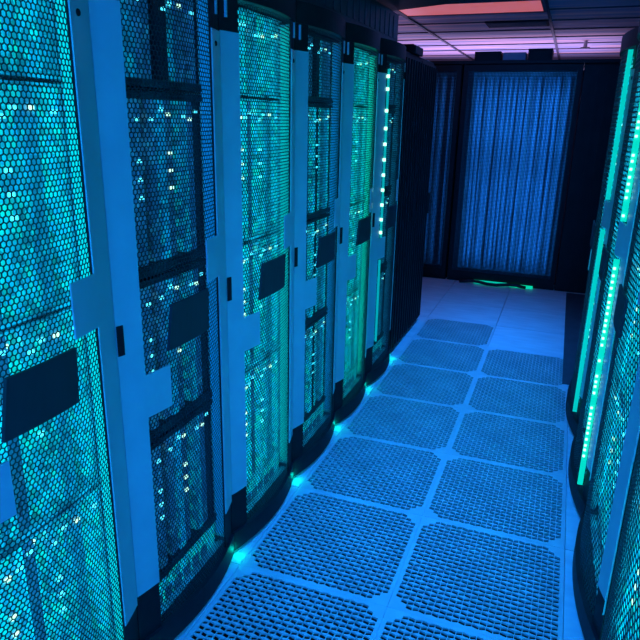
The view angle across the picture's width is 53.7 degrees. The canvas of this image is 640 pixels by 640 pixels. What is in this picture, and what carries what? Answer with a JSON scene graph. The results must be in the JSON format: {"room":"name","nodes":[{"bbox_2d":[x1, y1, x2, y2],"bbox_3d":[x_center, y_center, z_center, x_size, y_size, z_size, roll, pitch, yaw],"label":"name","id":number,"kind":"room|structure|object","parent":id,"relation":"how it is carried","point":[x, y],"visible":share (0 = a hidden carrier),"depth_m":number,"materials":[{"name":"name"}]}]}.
{"room":"server room","nodes":[
{"label":"server room","id":0,"kind":"room"},
{"bbox_2d":[174,253,584,639],"bbox_3d":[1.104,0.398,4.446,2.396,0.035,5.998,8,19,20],"label":"floor","id":1,"kind":"structure","parent":0,"point":[395,602],"depth_m":3.01,"materials":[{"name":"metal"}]},
{"bbox_2d":[88,0,234,639],"bbox_3d":[-0.882,-0.041,2.131,1.057,2.125,0.598,8,19,20],"label":"rack","id":2,"kind":"object","parent":1,"relation":"on","point":[142,396],"visible":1,"depth_m":1.86,"materials":[{"name":"black metal"}]},
{"bbox_2d":[120,0,201,91],"bbox_3d":[-0.789,-0.826,1.842,0.726,0.280,0.475,8,19,20],"label":"chassis","id":3,"kind":"object","parent":2,"relation":"in","point":[122,1],"visible":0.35,"depth_m":1.77,"materials":[{"name":"black metal"}]},
{"bbox_2d":[126,89,205,279],"bbox_3d":[-0.798,-0.440,1.965,0.726,0.510,0.475,8,19,20],"label":"chassis","id":4,"kind":"object","parent":2,"relation":"in","point":[130,91],"visible":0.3,"depth_m":1.87,"materials":[{"name":"black metal"}]},
{"bbox_2d":[139,258,211,442],"bbox_3d":[-0.808,0.055,2.123,0.726,0.510,0.475,8,19,20],"label":"chassis","id":5,"kind":"object","parent":2,"relation":"in","point":[200,272],"visible":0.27,"depth_m":2.03,"materials":[{"name":"black metal"}]},
{"bbox_2d":[150,399,216,582],"bbox_3d":[-0.818,0.551,2.280,0.726,0.510,0.475,8,19,20],"label":"chassis","id":6,"kind":"object","parent":2,"relation":"in","point":[162,438],"visible":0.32,"depth_m":2.19,"materials":[{"name":"black metal"}]},
{"bbox_2d":[159,524,214,604],"bbox_3d":[-0.804,0.873,2.374,0.670,0.130,0.475,8,19,20],"label":"server","id":7,"kind":"object","parent":2,"relation":"in","point":[213,524],"visible":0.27,"depth_m":2.27,"materials":[{"name":"black metal"}]},
{"bbox_2d":[165,582,172,598],"bbox_3d":[-0.523,0.937,2.189,0.004,0.040,0.040,8,19,20],"label":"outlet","id":8,"kind":"object","parent":7,"relation":"attached to","point":[167,582],"depth_m":2.18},
{"bbox_2d":[174,573,181,588],"bbox_3d":[-0.502,0.921,2.240,0.004,0.040,0.040,8,19,20],"label":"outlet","id":9,"kind":"object","parent":7,"relation":"attached to","point":[177,573],"depth_m":2.23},
{"bbox_2d":[183,563,190,575],"bbox_3d":[-0.481,0.905,2.292,0.004,0.040,0.040,8,19,20],"label":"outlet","id":10,"kind":"object","parent":7,"relation":"attached to","point":[184,563],"depth_m":2.29,"materials":[{"name":"plastic"}]},
{"bbox_2d":[200,543,206,557],"bbox_3d":[-0.440,0.873,2.396,0.004,0.040,0.040,8,19,20],"label":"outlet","id":11,"kind":"object","parent":7,"relation":"attached to","point":[204,543],"depth_m":2.39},
{"bbox_2d":[196,0,223,532],"bbox_3d":[-0.369,-0.065,2.183,0.042,1.880,0.008,8,19,20],"label":"light bar","id":12,"kind":"object","parent":2,"relation":"attached to","point":[200,56],"visible":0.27,"depth_m":2.09,"materials":[{"name":"metal"}]},
{"bbox_2d":[217,0,295,549],"bbox_3d":[-0.667,-0.207,2.667,1.057,2.125,0.598,8,19,20],"label":"rack","id":13,"kind":"object","parent":1,"relation":"on","point":[243,332],"visible":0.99,"depth_m":2.39,"materials":[{"name":"black metal"}]},
{"bbox_2d":[238,7,279,98],"bbox_3d":[-0.574,-0.992,2.378,0.726,0.280,0.475,8,19,20],"label":"chassis","id":14,"kind":"object","parent":13,"relation":"in","point":[268,20],"visible":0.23,"depth_m":2.30,"materials":[{"name":"metal"}]},
{"bbox_2d":[240,98,280,242],"bbox_3d":[-0.582,-0.606,2.501,0.726,0.510,0.475,8,19,20],"label":"chassis","id":15,"kind":"object","parent":13,"relation":"in","point":[249,110],"visible":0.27,"depth_m":2.43,"materials":[{"name":"metal"}]},
{"bbox_2d":[243,231,280,370],"bbox_3d":[-0.593,-0.111,2.659,0.726,0.510,0.475,8,19,20],"label":"chassis","id":16,"kind":"object","parent":13,"relation":"in","point":[256,243],"visible":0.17,"depth_m":2.58,"materials":[{"name":"metal"}]},
{"bbox_2d":[246,452,278,503],"bbox_3d":[-0.589,0.707,2.910,0.670,0.130,0.475,8,19,20],"label":"server","id":17,"kind":"object","parent":13,"relation":"in","point":[270,468],"visible":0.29,"depth_m":2.83,"materials":[{"name":"black metal"}]},
{"bbox_2d":[245,350,279,486],"bbox_3d":[-0.603,0.385,2.816,0.726,0.510,0.475,8,19,20],"label":"chassis","id":18,"kind":"object","parent":13,"relation":"in","point":[277,377],"visible":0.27,"depth_m":2.75,"materials":[{"name":"metal"}]},
{"bbox_2d":[279,27,288,459],"bbox_3d":[-0.154,-0.231,2.719,0.042,1.880,0.008,8,19,20],"label":"light bar","id":19,"kind":"object","parent":13,"relation":"attached to","point":[284,30],"visible":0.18,"depth_m":2.64,"materials":[{"name":"metal"}]},
{"bbox_2d":[291,0,345,475],"bbox_3d":[-0.452,-0.373,3.203,1.057,2.125,0.598,8,19,20],"label":"rack","id":20,"kind":"object","parent":1,"relation":"on","point":[321,21],"visible":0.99,"depth_m":2.92,"materials":[{"name":"black metal"}]},
{"bbox_2d":[303,403,323,438],"bbox_3d":[-0.374,0.541,3.446,0.670,0.130,0.475,8,19,20],"label":"server","id":21,"kind":"object","parent":20,"relation":"in","point":[309,422],"visible":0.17,"depth_m":3.37,"materials":[{"name":"black metal"}]},
{"bbox_2d":[303,313,327,423],"bbox_3d":[-0.388,0.219,3.352,0.726,0.510,0.475,8,19,20],"label":"chassis","id":22,"kind":"object","parent":20,"relation":"in","point":[316,328],"visible":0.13,"depth_m":3.30,"materials":[{"name":"black metal"}]},
{"bbox_2d":[305,213,328,325],"bbox_3d":[-0.377,-0.277,3.195,0.726,0.510,0.475,8,19,20],"label":"chassis","id":23,"kind":"object","parent":20,"relation":"in","point":[325,213],"visible":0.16,"depth_m":3.13,"materials":[{"name":"black metal"}]},
{"bbox_2d":[307,104,332,218],"bbox_3d":[-0.367,-0.772,3.037,0.726,0.510,0.475,8,19,20],"label":"chassis","id":24,"kind":"object","parent":20,"relation":"in","point":[325,116],"visible":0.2,"depth_m":2.99,"materials":[{"name":"black metal"}]},
{"bbox_2d":[308,31,333,102],"bbox_3d":[-0.359,-1.158,2.914,0.726,0.280,0.475,8,19,20],"label":"chassis","id":25,"kind":"object","parent":20,"relation":"in","point":[330,41],"visible":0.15,"depth_m":2.86,"materials":[{"name":"black metal"}]},
{"bbox_2d":[324,45,340,408],"bbox_3d":[0.062,-0.397,3.255,0.042,1.880,0.008,8,19,20],"label":"light bar","id":26,"kind":"object","parent":20,"relation":"attached to","point":[334,57],"visible":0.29,"depth_m":3.18,"materials":[{"name":"metal"}]},
{"bbox_2d":[299,0,398,41],"bbox_3d":[0.043,-1.567,3.200,0.326,0.170,1.580,8,19,20],"label":"cable tray","id":27,"kind":"object","parent":20,"relation":"on","point":[371,14],"visible":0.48,"depth_m":3.28,"materials":[{"name":"metal"}]},
{"bbox_2d":[333,22,380,424],"bbox_3d":[-0.236,-0.539,3.739,1.057,2.125,0.598,8,19,20],"label":"rack","id":28,"kind":"object","parent":1,"relation":"on","point":[357,36],"visible":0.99,"depth_m":3.45,"materials":[{"name":"black metal"}]},
{"bbox_2d":[343,366,356,392],"bbox_3d":[-0.158,0.375,3.982,0.670,0.130,0.475,8,19,20],"label":"server","id":29,"kind":"object","parent":28,"relation":"in","point":[355,366],"visible":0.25,"depth_m":3.92,"materials":[{"name":"black metal"}]},
{"bbox_2d":[344,287,359,375],"bbox_3d":[-0.172,0.053,3.888,0.726,0.510,0.475,8,19,20],"label":"chassis","id":30,"kind":"object","parent":28,"relation":"in","point":[357,287],"visible":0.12,"depth_m":3.86,"materials":[{"name":"metal"}]},
{"bbox_2d":[347,201,362,294],"bbox_3d":[-0.162,-0.443,3.731,0.726,0.510,0.475,8,19,20],"label":"chassis","id":31,"kind":"object","parent":28,"relation":"in","point":[358,201],"visible":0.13,"depth_m":3.68,"materials":[{"name":"metal"}]},
{"bbox_2d":[350,107,367,203],"bbox_3d":[-0.151,-0.938,3.573,0.726,0.510,0.475,8,19,20],"label":"chassis","id":32,"kind":"object","parent":28,"relation":"in","point":[353,107],"visible":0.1,"depth_m":3.54,"materials":[{"name":"metal"}]},
{"bbox_2d":[353,48,368,105],"bbox_3d":[-0.143,-1.324,3.450,0.726,0.280,0.475,8,19,20],"label":"chassis","id":33,"kind":"object","parent":28,"relation":"in","point":[360,57],"visible":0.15,"depth_m":3.42,"materials":[{"name":"metal"}]},
{"bbox_2d":[357,57,375,370],"bbox_3d":[0.277,-0.563,3.791,0.042,1.880,0.008,8,19,20],"label":"light bar","id":34,"kind":"object","parent":28,"relation":"attached to","point":[370,57],"visible":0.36,"depth_m":3.73,"materials":[{"name":"metal"}]},
{"bbox_2d":[365,38,405,385],"bbox_3d":[-0.021,-0.705,4.275,1.057,2.125,0.598,8,19,20],"label":"rack","id":35,"kind":"object","parent":1,"relation":"on","point":[395,51],"visible":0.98,"depth_m":4.00,"materials":[{"name":"black metal"}]},
{"bbox_2d":[372,340,381,358],"bbox_3d":[0.057,0.209,4.518,0.670,0.130,0.475,8,19,20],"label":"server","id":36,"kind":"object","parent":35,"relation":"in","point":[379,340],"visible":0.15,"depth_m":4.48,"materials":[{"name":"black metal"}]},
{"bbox_2d":[374,266,386,343],"bbox_3d":[0.043,-0.113,4.424,0.726,0.510,0.475,8,19,20],"label":"chassis","id":37,"kind":"object","parent":35,"relation":"in","point":[385,266],"visible":0.06,"depth_m":4.43,"materials":[{"name":"black metal"}]},
{"bbox_2d":[374,69,389,341],"bbox_3d":[0.382,-0.655,3.907,0.018,1.670,0.017,8,19,20],"label":"light bar","id":38,"kind":"object","parent":35,"relation":"attached to","point":[388,74],"visible":1,"depth_m":3.85,"materials":[{"name":"plastic"}]},
{"bbox_2d":[374,260,380,341],"bbox_3d":[0.371,-0.120,4.080,0.012,0.545,0.012,8,19,20],"label":"diffuser","id":39,"kind":"object","parent":38,"relation":"attached to","point":[379,261],"depth_m":4.07,"materials":[{"name":"teal plastic"}]},
{"bbox_2d":[380,69,389,237],"bbox_3d":[0.389,-0.983,3.805,0.012,0.983,0.012,8,19,20],"label":"diffuser","id":40,"kind":"object","parent":38,"relation":"attached to","point":[388,75],"depth_m":3.79,"materials":[{"name":"teal plastic"}]},
{"bbox_2d":[377,191,389,271],"bbox_3d":[0.053,-0.609,4.267,0.726,0.510,0.475,8,19,20],"label":"chassis","id":41,"kind":"object","parent":35,"relation":"in","point":[389,191],"visible":0.06,"depth_m":4.25,"materials":[{"name":"black metal"}]},
{"bbox_2d":[381,110,394,192],"bbox_3d":[0.064,-1.104,4.109,0.726,0.510,0.475,8,19,20],"label":"chassis","id":42,"kind":"object","parent":35,"relation":"in","point":[392,110],"visible":0.03,"depth_m":4.12,"materials":[{"name":"black metal"}]},
{"bbox_2d":[385,59,397,108],"bbox_3d":[0.072,-1.490,3.986,0.726,0.280,0.475,8,19,20],"label":"chassis","id":43,"kind":"object","parent":35,"relation":"in","point":[388,59],"visible":0.06,"depth_m":3.98,"materials":[{"name":"black metal"}]},
{"bbox_2d":[389,51,422,351],"bbox_3d":[0.167,-0.861,4.779,1.030,2.125,0.514,8,19,20],"label":"tall cabinet","id":44,"kind":"object","parent":1,"relation":"on","point":[406,206],"visible":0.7,"depth_m":4.57,"materials":[{"name":"black metal"}]},
{"bbox_2d":[403,44,422,56],"bbox_3d":[0.584,-1.901,4.460,0.240,0.064,0.240,8,19,20],"label":"junction box","id":45,"kind":"object","parent":44,"relation":"on","point":[414,49],"visible":0.46,"depth_m":4.33,"materials":[{"name":"black metal"}]},
{"bbox_2d":[406,57,436,331],"bbox_3d":[0.354,-1.005,5.245,1.030,2.125,0.514,8,19,20],"label":"tall cabinet","id":46,"kind":"object","parent":1,"relation":"on","point":[429,77],"visible":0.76,"depth_m":5.05,"materials":[{"name":"black metal"}]},
{"bbox_2d":[423,65,463,278],"bbox_3d":[1.331,-1.676,7.229,0.530,2.240,0.930,8,19,20],"label":"tall cabinet","id":47,"kind":"object","parent":1,"relation":"on","point":[434,269],"visible":0.4,"depth_m":6.83,"materials":[{"name":"black metal"}]},
{"bbox_2d":[424,77,439,261],"bbox_3d":[1.258,-1.657,7.166,0.045,2.041,0.050,8,19,20],"label":"cable bundle","id":48,"kind":"object","parent":47,"relation":"in","point":[438,80],"visible":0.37,"depth_m":7.06,"materials":[{"name":"blue plastic"}]},
{"bbox_2d":[429,77,447,262],"bbox_3d":[1.322,-1.633,7.094,0.057,2.041,0.069,1,18,-2],"label":"cable bundle","id":49,"kind":"object","parent":47,"relation":"in","point":[446,80],"visible":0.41,"depth_m":7.04,"materials":[{"name":"blue plastic"}]},
{"bbox_2d":[438,77,454,263],"bbox_3d":[1.408,-1.625,7.073,0.037,2.041,0.053,1,18,-2],"label":"cable bundle","id":50,"kind":"object","parent":47,"relation":"in","point":[448,141],"visible":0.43,"depth_m":7.04,"materials":[{"name":"blue plastic"}]},
{"bbox_2d":[459,279,525,288],"bbox_3d":[1.857,-0.391,6.840,0.708,0.045,0.089,8,19,20],"label":"power cable","id":51,"kind":"object","parent":1,"relation":"on","point":[460,280],"visible":1,"depth_m":6.80,"materials":[{"name":"black rubber"}]},
{"bbox_2d":[447,64,583,289],"bbox_3d":[2.124,-1.569,6.944,1.130,2.240,0.930,8,19,20],"label":"tall cabinet","id":52,"kind":"object","parent":1,"relation":"on","point":[456,270],"visible":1,"depth_m":6.59,"materials":[{"name":"black metal"}]},
{"bbox_2d":[462,77,480,264],"bbox_3d":[1.673,-1.604,7.024,0.046,2.041,0.059,1,18,-2],"label":"cable bundle","id":53,"kind":"object","parent":52,"relation":"in","point":[472,150],"visible":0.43,"depth_m":6.96,"materials":[{"name":"blue plastic"}]},
{"bbox_2d":[466,77,485,266],"bbox_3d":[1.713,-1.594,6.997,0.045,2.041,0.062,1,18,-2],"label":"cable bundle","id":54,"kind":"object","parent":52,"relation":"in","point":[477,139],"visible":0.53,"depth_m":6.95,"materials":[{"name":"blue plastic"}]},
{"bbox_2d":[470,77,488,266],"bbox_3d":[1.756,-1.585,6.972,0.024,2.040,0.041,1,18,-2],"label":"cable bundle","id":55,"kind":"object","parent":52,"relation":"in","point":[488,77],"visible":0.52,"depth_m":6.94,"materials":[{"name":"blue plastic"}]},
{"bbox_2d":[473,77,493,267],"bbox_3d":[1.792,-1.574,6.937,0.050,2.041,0.053,1,18,-2],"label":"cable bundle","id":56,"kind":"object","parent":52,"relation":"in","point":[490,105],"visible":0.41,"depth_m":6.90,"materials":[{"name":"blue plastic"}]},
{"bbox_2d":[477,77,498,267],"bbox_3d":[1.838,-1.569,6.926,0.035,2.041,0.046,17,24,41],"label":"cable bundle","id":57,"kind":"object","parent":52,"relation":"in","point":[489,159],"visible":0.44,"depth_m":6.88,"materials":[{"name":"blue plastic"}]},
{"bbox_2d":[474,51,502,59],"bbox_3d":[1.748,-2.701,6.532,0.260,0.108,0.308,8,19,20],"label":"junction box","id":58,"kind":"object","parent":52,"relation":"on","point":[486,55],"visible":0.51,"depth_m":6.39,"materials":[{"name":"black metal"}]},
{"bbox_2d":[483,77,503,266],"bbox_3d":[1.898,-1.575,6.948,0.029,2.041,0.049,1,18,-2],"label":"cable bundle","id":59,"kind":"object","parent":52,"relation":"in","point":[501,77],"visible":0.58,"depth_m":6.91,"materials":[{"name":"blue plastic"}]},
{"bbox_2d":[486,77,507,268],"bbox_3d":[1.927,-1.558,6.897,0.042,2.041,0.053,1,18,-2],"label":"cable bundle","id":60,"kind":"object","parent":52,"relation":"in","point":[495,195],"visible":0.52,"depth_m":6.84,"materials":[{"name":"blue plastic"}]},
{"bbox_2d":[491,77,512,268],"bbox_3d":[1.975,-1.554,6.887,0.031,2.041,0.047,1,18,-2],"label":"cable bundle","id":61,"kind":"object","parent":52,"relation":"in","point":[494,244],"visible":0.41,"depth_m":6.86,"materials":[{"name":"blue plastic"}]},
{"bbox_2d":[495,77,517,266],"bbox_3d":[2.029,-1.555,6.895,0.041,2.040,0.058,1,18,-2],"label":"cable bundle","id":62,"kind":"object","parent":52,"relation":"in","point":[501,217],"visible":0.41,"depth_m":6.87,"materials":[{"name":"blue plastic"}]},
{"bbox_2d":[499,77,522,268],"bbox_3d":[2.072,-1.549,6.878,0.030,2.040,0.050,17,24,41],"label":"cable bundle","id":63,"kind":"object","parent":52,"relation":"in","point":[503,237],"visible":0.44,"depth_m":6.84,"materials":[{"name":"blue plastic"}]},
{"bbox_2d":[503,77,526,268],"bbox_3d":[2.096,-1.527,6.812,0.038,2.041,0.044,8,19,20],"label":"cable bundle","id":64,"kind":"object","parent":52,"relation":"in","point":[512,192],"visible":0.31,"depth_m":6.76,"materials":[{"name":"blue plastic"}]},
{"bbox_2d":[503,52,527,59],"bbox_3d":[1.987,-2.660,6.436,0.220,0.098,0.230,8,19,20],"label":"access panel","id":65,"kind":"object","parent":52,"relation":"on","point":[506,55],"visible":0.56,"depth_m":6.33,"materials":[{"name":"blue metal"}]},
{"bbox_2d":[508,77,531,270],"bbox_3d":[2.147,-1.526,6.813,0.030,2.041,0.046,1,18,-2],"label":"cable bundle","id":66,"kind":"object","parent":52,"relation":"in","point":[531,77],"visible":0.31,"depth_m":6.78,"materials":[{"name":"blue plastic"}]},
{"bbox_2d":[512,77,536,270],"bbox_3d":[2.208,-1.533,6.837,0.029,2.041,0.048,17,24,41],"label":"cable bundle","id":67,"kind":"object","parent":52,"relation":"in","point":[513,269],"visible":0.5,"depth_m":6.80,"materials":[{"name":"blue plastic"}]},
{"bbox_2d":[430,59,626,69],"bbox_3d":[2.291,-2.635,6.546,2.560,0.030,0.930,8,19,20],"label":"header rail","id":68,"kind":"object","parent":52,"relation":"on","point":[562,61],"visible":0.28,"depth_m":6.18,"materials":[{"name":"black metal"}]},
{"bbox_2d":[516,77,542,271],"bbox_3d":[2.233,-1.513,6.775,0.043,2.041,0.064,17,24,41],"label":"cable bundle","id":69,"kind":"object","parent":52,"relation":"in","point":[530,172],"visible":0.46,"depth_m":6.74,"materials":[{"name":"blue plastic"}]},
{"bbox_2d":[521,77,546,271],"bbox_3d":[2.286,-1.514,6.783,0.025,2.040,0.040,1,18,0],"label":"cable bundle","id":70,"kind":"object","parent":52,"relation":"in","point":[546,77],"visible":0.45,"depth_m":6.72,"materials":[{"name":"blue plastic"}]},
{"bbox_2d":[525,77,552,270],"bbox_3d":[2.335,-1.510,6.771,0.039,2.040,0.058,17,24,41],"label":"cable bundle","id":71,"kind":"object","parent":52,"relation":"in","point":[537,185],"visible":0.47,"depth_m":6.71,"materials":[{"name":"blue plastic"}]},
{"bbox_2d":[528,48,553,59],"bbox_3d":[2.220,-2.647,6.359,0.230,0.128,0.308,8,19,20],"label":"junction box","id":72,"kind":"object","parent":52,"relation":"on","point":[536,53],"visible":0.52,"depth_m":6.22,"materials":[{"name":"black metal"}]},
{"bbox_2d":[530,77,556,272],"bbox_3d":[2.376,-1.502,6.752,0.035,2.041,0.053,1,18,-2],"label":"cable bundle","id":73,"kind":"object","parent":52,"relation":"in","point":[541,188],"visible":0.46,"depth_m":6.72,"materials":[{"name":"blue plastic"}]},
{"bbox_2d":[533,77,561,272],"bbox_3d":[2.417,-1.494,6.727,0.044,2.041,0.061,17,24,41],"label":"cable bundle","id":74,"kind":"object","parent":52,"relation":"in","point":[545,191],"visible":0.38,"depth_m":6.68,"materials":[{"name":"blue plastic"}]},
{"bbox_2d":[540,77,565,272],"bbox_3d":[2.471,-1.495,6.733,0.029,2.040,0.038,8,19,20],"label":"cable bundle","id":75,"kind":"object","parent":52,"relation":"in","point":[564,77],"visible":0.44,"depth_m":6.70,"materials":[{"name":"blue plastic"}]},
{"bbox_2d":[542,77,571,273],"bbox_3d":[2.501,-1.478,6.682,0.046,2.041,0.053,8,19,20],"label":"cable bundle","id":76,"kind":"object","parent":52,"relation":"in","point":[553,197],"visible":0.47,"depth_m":6.62,"materials":[{"name":"blue plastic"}]},
{"bbox_2d":[554,63,619,293],"bbox_3d":[3.059,-1.444,6.613,0.850,2.240,0.918,8,19,20],"label":"tall cabinet","id":77,"kind":"object","parent":1,"relation":"on","point":[599,84],"visible":0.49,"depth_m":6.27,"materials":[{"name":"black metal"}]},
{"bbox_2d":[568,22,639,517],"bbox_3d":[1.763,-0.160,2.679,1.064,2.125,0.797,7,19,18],"label":"rack","id":78,"kind":"object","parent":1,"relation":"on","point":[619,235],"visible":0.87,"depth_m":2.74,"materials":[{"name":"black metal"}]},
{"bbox_2d":[577,102,639,484],"bbox_3d":[1.191,-0.160,2.566,0.022,1.890,0.017,8,19,20],"label":"light bar","id":79,"kind":"object","parent":78,"relation":"attached to","point":[636,140],"visible":1,"depth_m":2.60,"materials":[{"name":"teal plastic"}]},
{"bbox_2d":[577,259,619,484],"bbox_3d":[1.183,0.248,2.698,0.022,1.032,0.012,8,19,20],"label":"diffuser","id":80,"kind":"object","parent":79,"relation":"attached to","point":[616,262],"depth_m":2.68,"materials":[{"name":"plastic"}]},
{"bbox_2d":[620,102,639,221],"bbox_3d":[1.203,-0.725,2.389,0.022,0.705,0.012,8,19,20],"label":"diffuser","id":81,"kind":"object","parent":79,"relation":"attached to","point":[636,140],"depth_m":2.43,"materials":[{"name":"teal plastic"}]},
{"bbox_2d":[604,255,620,338],"bbox_3d":[1.683,-0.088,2.738,0.734,0.510,0.674,7,19,18],"label":"chassis","id":82,"kind":"object","parent":78,"relation":"in","point":[615,255],"visible":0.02,"depth_m":2.99,"materials":[{"name":"metal"}]},
{"bbox_2d":[572,184,639,639],"bbox_3d":[1.496,0.064,1.958,1.064,2.125,0.797,7,19,18],"label":"rack","id":83,"kind":"object","parent":1,"relation":"on","point":[591,572],"visible":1,"depth_m":2.09,"materials":[{"name":"black metal"}]},
{"bbox_2d":[597,510,602,557],"bbox_3d":[1.383,0.948,2.282,0.670,0.130,0.674,7,19,18],"label":"server","id":84,"kind":"object","parent":83,"relation":"in","point":[598,510],"visible":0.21,"depth_m":2.54,"materials":[{"name":"black metal"}]},
{"bbox_2d":[598,384,625,546],"bbox_3d":[1.406,0.630,2.175,0.734,0.510,0.674,7,19,18],"label":"chassis","id":85,"kind":"object","parent":83,"relation":"in","point":[616,384],"visible":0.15,"depth_m":2.42,"materials":[{"name":"metal"}]},
{"bbox_2d":[619,262,639,422],"bbox_3d":[1.417,0.135,2.017,0.734,0.510,0.674,7,19,18],"label":"chassis","id":86,"kind":"object","parent":83,"relation":"in","point":[639,262],"visible":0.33,"depth_m":2.30,"materials":[{"name":"metal"}]},
{"bbox_2d":[393,0,639,60],"bbox_3d":[1.676,-2.506,4.944,6.400,0.080,10.700,8,19,20],"label":"ceiling","id":87,"kind":"structure","parent":0,"point":[625,11],"depth_m":6.43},
{"bbox_2d":[376,0,474,10],"bbox_3d":[0.857,-1.718,3.090,0.412,0.250,3.200,-16,24,-43],"label":"duct","id":88,"kind":"object","parent":87,"relation":"attached to","point":[394,5],"visible":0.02,"depth_m":3.51,"materials":[{"name":"black metal"}]},
{"bbox_2d":[396,0,547,16],"bbox_3d":[1.187,-2.492,5.050,1.180,0.020,0.590,8,19,20],"label":"recessed light","id":89,"kind":"object","parent":87,"relation":"in","point":[477,7],"visible":0.7,"depth_m":5.05,"materials":[{"name":"plastic"}]},
{"bbox_2d":[485,19,548,27],"bbox_3d":[1.829,-2.742,5.863,0.550,0.018,0.340,8,19,20],"label":"ceiling vent","id":90,"kind":"object","parent":87,"relation":"in","point":[517,23],"visible":0.99,"depth_m":5.79,"materials":[{"name":"black metal"}]},
{"bbox_2d":[394,0,639,60],"bbox_3d":[1.529,-2.481,5.011,6.712,0.013,10.700,8,19,20],"label":"grid","id":91,"kind":"object","parent":87,"relation":"attached to","point":[550,20],"depth_m":6.63,"materials":[{"name":"white metal"}]},
{"bbox_2d":[580,41,589,48],"bbox_3d":[2.944,-3.055,7.012,0.100,0.075,0.100,8,19,20],"label":"sprinkler","id":92,"kind":"object","parent":87,"relation":"attached to","point":[585,42],"visible":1,"depth_m":7.00,"materials":[{"name":"grey metal"}]},
{"bbox_2d":[558,70,583,252],"bbox_3d":[3.582,-2.606,10.203,6.400,3.000,0.100,8,19,20],"label":"wall","id":93,"kind":"structure","parent":0,"point":[583,70],"depth_m":10.01,"materials":[{"name":"paint"}]},
{"bbox_3d":[1.837,0.594,3.877,0.596,0.035,0.596,8,19,20],"label":"tile","id":94,"kind":"structure","parent":0,"visible":0},
{"bbox_2d":[566,26,638,434],"bbox_3d":[2.029,-0.384,3.399,1.064,2.125,0.797,7,19,18],"label":"rack","id":95,"kind":"object","parent":94,"relation":"on","point":[629,39],"visible":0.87,"depth_m":3.39,"materials":[{"name":"black metal"}]},
{"bbox_2d":[573,49,633,411],"bbox_3d":[1.458,-0.384,3.289,0.022,1.890,0.012,8,19,20],"label":"light bar","id":96,"kind":"object","parent":95,"relation":"attached to","point":[630,51],"visible":1,"depth_m":3.27,"materials":[{"name":"teal plastic"}]},
{"bbox_2d":[573,229,604,411],"bbox_3d":[1.450,0.025,3.419,0.022,1.032,0.012,8,19,20],"label":"diffuser","id":97,"kind":"object","parent":96,"relation":"attached to","point":[602,232],"depth_m":3.40,"materials":[{"name":"plastic"}]},
{"bbox_2d":[605,49,633,199],"bbox_3d":[1.470,-0.949,3.110,0.022,0.705,0.012,8,19,20],"label":"diffuser","id":98,"kind":"object","parent":96,"relation":"attached to","point":[630,52],"depth_m":3.10,"materials":[{"name":"teal plastic"}]},
{"bbox_3d":[-0.918,1.195,1.806,0.596,0.035,0.596,8,19,20],"label":"tile","id":99,"kind":"structure","parent":0,"visible":0},
{"bbox_2d":[0,0,138,639],"bbox_3d":[-1.098,0.125,1.595,1.057,2.125,0.598,8,19,20],"label":"rack","id":100,"kind":"object","parent":99,"relation":"on","point":[33,396],"visible":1,"depth_m":1.46,"materials":[{"name":"black metal"}]},
{"bbox_2d":[0,0,62,79],"bbox_3d":[-1.005,-0.660,1.306,0.726,0.280,0.475,8,19,20],"label":"chassis","id":101,"kind":"object","parent":100,"relation":"in","point":[2,1],"visible":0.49,"depth_m":1.36,"materials":[{"name":"metal"}]},
{"bbox_2d":[0,79,78,328],"bbox_3d":[-1.013,-0.274,1.429,0.726,0.510,0.475,8,19,20],"label":"chassis","id":102,"kind":"object","parent":100,"relation":"in","point":[3,107],"visible":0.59,"depth_m":1.42,"materials":[{"name":"metal"}]},
{"bbox_2d":[0,305,100,555],"bbox_3d":[-1.023,0.221,1.587,0.726,0.510,0.475,8,19,20],"label":"chassis","id":103,"kind":"object","parent":100,"relation":"in","point":[6,332],"visible":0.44,"depth_m":1.55,"materials":[{"name":"metal"}]},
{"bbox_2d":[0,483,114,639],"bbox_3d":[-1.034,0.717,1.744,0.726,0.510,0.475,8,19,20],"label":"chassis","id":104,"kind":"object","parent":100,"relation":"in","point":[88,492],"visible":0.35,"depth_m":1.66,"materials":[{"name":"metal"}]},
{"bbox_2d":[53,0,123,639],"bbox_3d":[-0.584,0.101,1.647,0.042,1.880,0.008,8,19,20],"label":"light bar","id":105,"kind":"object","parent":100,"relation":"attached to","point":[57,1],"visible":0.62,"depth_m":1.56,"materials":[{"name":"metal"}]},
{"bbox_3d":[0.977,1.257,1.737,0.596,0.035,0.596,8,19,20],"label":"tile","id":106,"kind":"structure","parent":0,"visible":0},
{"bbox_2d":[600,420,639,639],"bbox_3d":[1.230,0.287,1.237,1.064,2.125,0.797,7,19,18],"label":"rack","id":107,"kind":"object","parent":106,"relation":"on","point":[628,527],"visible":1,"depth_m":1.59,"materials":[{"name":"black metal"}]},
{"bbox_2d":[613,514,639,639],"bbox_3d":[1.140,0.854,1.454,0.734,0.510,0.674,7,19,18],"label":"chassis","id":108,"kind":"object","parent":107,"relation":"in","point":[638,514],"visible":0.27,"depth_m":1.79,"materials":[{"name":"metal"}]},
{"bbox_3d":[2.052,0.428,4.412,0.596,0.035,0.596,8,19,20],"label":"tile","id":109,"kind":"structure","parent":0,"visible":0},
{"bbox_2d":[562,293,584,384],"bbox_3d":[2.738,0.159,5.236,1.340,0.006,2.590,8,19,20],"label":"rubber mat","id":110,"kind":"object","parent":109,"relation":"on","point":[574,303],"visible":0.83,"depth_m":5.38,"materials":[{"name":"black rubber"}]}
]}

